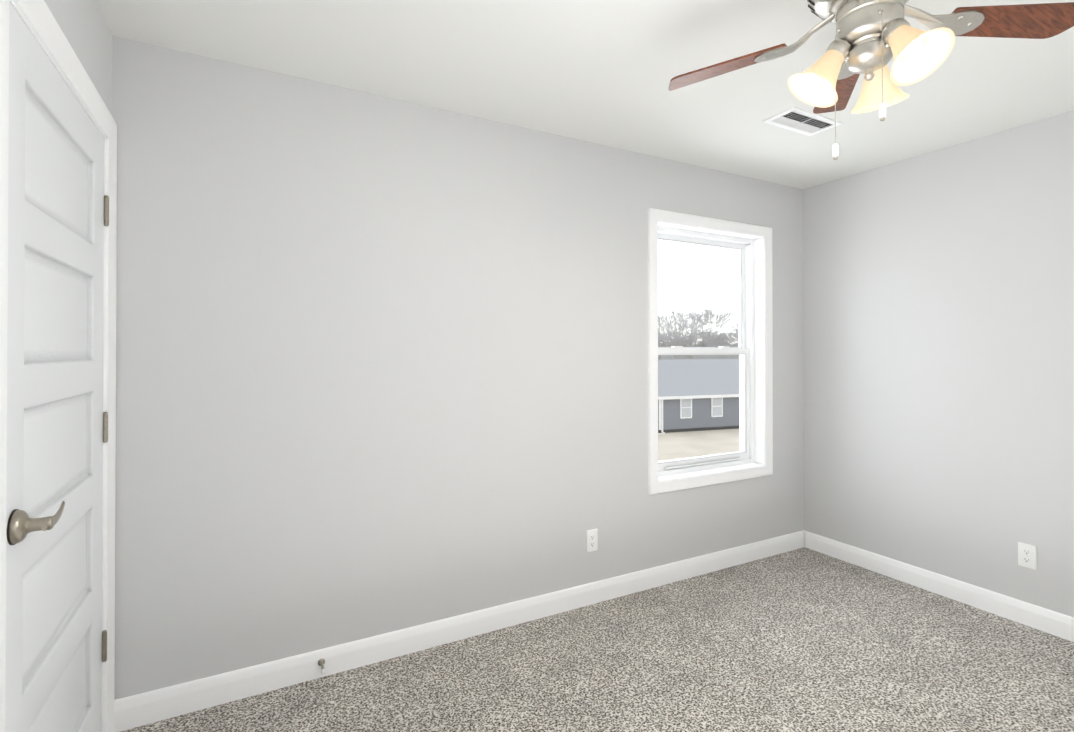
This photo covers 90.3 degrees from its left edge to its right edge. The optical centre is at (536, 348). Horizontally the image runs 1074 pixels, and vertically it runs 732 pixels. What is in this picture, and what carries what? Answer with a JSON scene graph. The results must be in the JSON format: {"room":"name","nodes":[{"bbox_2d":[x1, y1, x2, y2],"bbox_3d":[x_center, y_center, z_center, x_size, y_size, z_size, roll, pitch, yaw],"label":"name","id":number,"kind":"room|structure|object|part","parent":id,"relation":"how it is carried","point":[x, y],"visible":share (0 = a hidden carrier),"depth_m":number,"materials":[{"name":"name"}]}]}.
{"room":"empty bedroom","nodes":[
{"label":"empty bedroom","id":0,"kind":"room"},
{"bbox_2d":[44,0,111,114],"bbox_3d":[-0.801,0.113,0.433,0.140,2.440,3.190,0,0,-28],"label":"wall","id":1,"kind":"structure","parent":0,"point":[83,25],"depth_m":1.62,"materials":[{"name":"grey paint"}]},
{"bbox_2d":[5,2,108,731],"bbox_3d":[-1.242,0.310,1.428,0.098,2.022,0.840,0,0,-28],"label":"door","id":2,"kind":"structure","parent":1,"relation":"in","point":[54,512],"depth_m":1.35,"materials":[{"name":"white wood"}]},
{"bbox_3d":[-1.457,0.267,1.780,0.044,1.559,0.015,0,0,-28],"label":"door hinge","id":3,"kind":"part","parent":2,"relation":"part of","materials":[{"name":"silver metal"}]},
{"bbox_2d":[0,0,116,731],"bbox_3d":[-1.304,0.273,1.389,0.158,2.132,1.012,0,0,-28],"label":"door frame","id":4,"kind":"structure","parent":1,"relation":"attached to","point":[42,22],"depth_m":1.54,"materials":[{"name":"white wood"}]},
{"bbox_2d":[112,36,803,699],"bbox_3d":[0.126,0.127,2.833,4.045,2.440,0.160,0,0,-28],"label":"wall","id":5,"kind":"structure","parent":0,"point":[380,364],"depth_m":2.30,"materials":[{"name":"grey paint"}]},
{"bbox_2d":[114,530,805,731],"bbox_3d":[0.168,1.293,2.749,3.765,0.108,0.014,0,0,-28],"label":"baseboard","id":6,"kind":"structure","parent":5,"relation":"attached to","point":[142,709],"depth_m":2.35,"materials":[{"name":"white wood"}]},
{"bbox_2d":[318,658,325,674],"bbox_3d":[-0.860,1.281,2.143,0.028,0.028,0.084,0,0,-28],"label":"door stop","id":7,"kind":"object","parent":6,"relation":"attached to","point":[321,662],"visible":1,"depth_m":2.15,"materials":[{"name":"silver metal"}]},
{"bbox_2d":[586,529,597,551],"bbox_3d":[0.291,1.017,2.821,0.070,0.114,0.007,0,0,-28],"label":"electrical outlet","id":8,"kind":"object","parent":5,"relation":"attached to","point":[591,540],"visible":1,"depth_m":2.82,"materials":[{"name":"white plastic"}]},
{"bbox_2d":[648,208,772,494],"bbox_3d":[1.035,0.019,3.334,1.028,1.616,0.218,0,0,-28],"label":"window","id":9,"kind":"structure","parent":5,"relation":"in","point":[655,485],"depth_m":3.37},
{"bbox_3d":[1.015,-0.329,3.373,0.839,0.731,0.028,0,0,-28],"label":"window sash","id":10,"kind":"part","parent":9,"relation":"part of","materials":[{"name":"clear glass"}]},
{"bbox_3d":[1.031,0.361,3.340,0.839,0.743,0.050,0,0,-28],"label":"window sash","id":11,"kind":"part","parent":9,"relation":"part of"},
{"bbox_2d":[658,221,763,480],"bbox_3d":[1.061,0.019,3.286,0.910,1.498,0.076,0,0,-28],"label":"window frame","id":12,"kind":"object","parent":5,"relation":"attached to","point":[758,350],"visible":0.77,"depth_m":3.48,"materials":[{"name":"white wood"}]},
{"bbox_2d":[97,0,1073,188],"bbox_3d":[0.881,-1.161,1.435,4.045,0.120,3.350,0,0,-28],"label":"ceiling","id":13,"kind":"structure","parent":0,"point":[603,72],"depth_m":2.08,"materials":[{"name":"white paint"}]},
{"bbox_2d":[762,107,841,135],"bbox_3d":[1.284,-1.090,2.582,0.360,0.009,0.170,0,0,-28],"label":"ceiling vent","id":14,"kind":"object","parent":13,"relation":"in","point":[799,120],"visible":1,"depth_m":2.57,"materials":[{"name":"white metal"}]},
{"bbox_2d":[669,0,1073,159],"bbox_3d":[0.847,-0.802,1.396,1.077,0.598,1.115,0,0,-28],"label":"ceiling fan","id":15,"kind":"object","parent":13,"relation":"hanging from","point":[872,37],"visible":1,"depth_m":1.41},
{"bbox_2d":[120,547,1073,731],"bbox_3d":[0.881,1.399,1.420,4.045,0.120,3.350,0,0,-28],"label":"floor","id":16,"kind":"structure","parent":0,"point":[804,639],"depth_m":2.21,"materials":[{"name":"carpet"}]},
{"bbox_2d":[803,110,1073,616],"bbox_3d":[2.639,0.124,2.281,0.140,2.440,3.190,0,0,-28],"label":"wall","id":17,"kind":"structure","parent":0,"point":[938,335],"depth_m":2.88,"materials":[{"name":"grey paint"}]},
{"bbox_2d":[806,531,1073,641],"bbox_3d":[2.535,1.290,2.304,0.014,0.108,3.000,0,0,-28],"label":"baseboard","id":18,"kind":"structure","parent":17,"relation":"attached to","point":[1060,625],"depth_m":2.86,"materials":[{"name":"white wood"}]},
{"bbox_2d":[1018,542,1036,569],"bbox_3d":[2.383,1.011,2.597,0.007,0.114,0.070,0,0,-28],"label":"electrical outlet","id":19,"kind":"object","parent":17,"relation":"attached to","point":[1027,555],"visible":1,"depth_m":2.59,"materials":[{"name":"white plastic"}]},
{"label":"outside","id":20,"kind":"structure","parent":0,"visible":0},
{"bbox_2d":[658,429,739,461],"bbox_3d":[-12.782,4.511,128.537,340.000,3.653,360.000,0,0,-28],"label":"ground","id":21,"kind":"structure","parent":20,"point":[691,448],"depth_m":30.23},
{"bbox_2d":[658,359,738,433],"bbox_3d":[13.146,3.168,41.730,17.595,4.602,11.810,0,0,-19],"label":"neighbor house","id":22,"kind":"structure","parent":21,"relation":"on","point":[687,401],"depth_m":35.65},
{"bbox_2d":[658,307,738,359],"bbox_3d":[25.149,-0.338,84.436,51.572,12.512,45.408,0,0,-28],"label":"trees","id":23,"kind":"object","parent":21,"relation":"on","point":[663,339],"depth_m":72.59,"materials":[{"name":"plant"}]}
]}

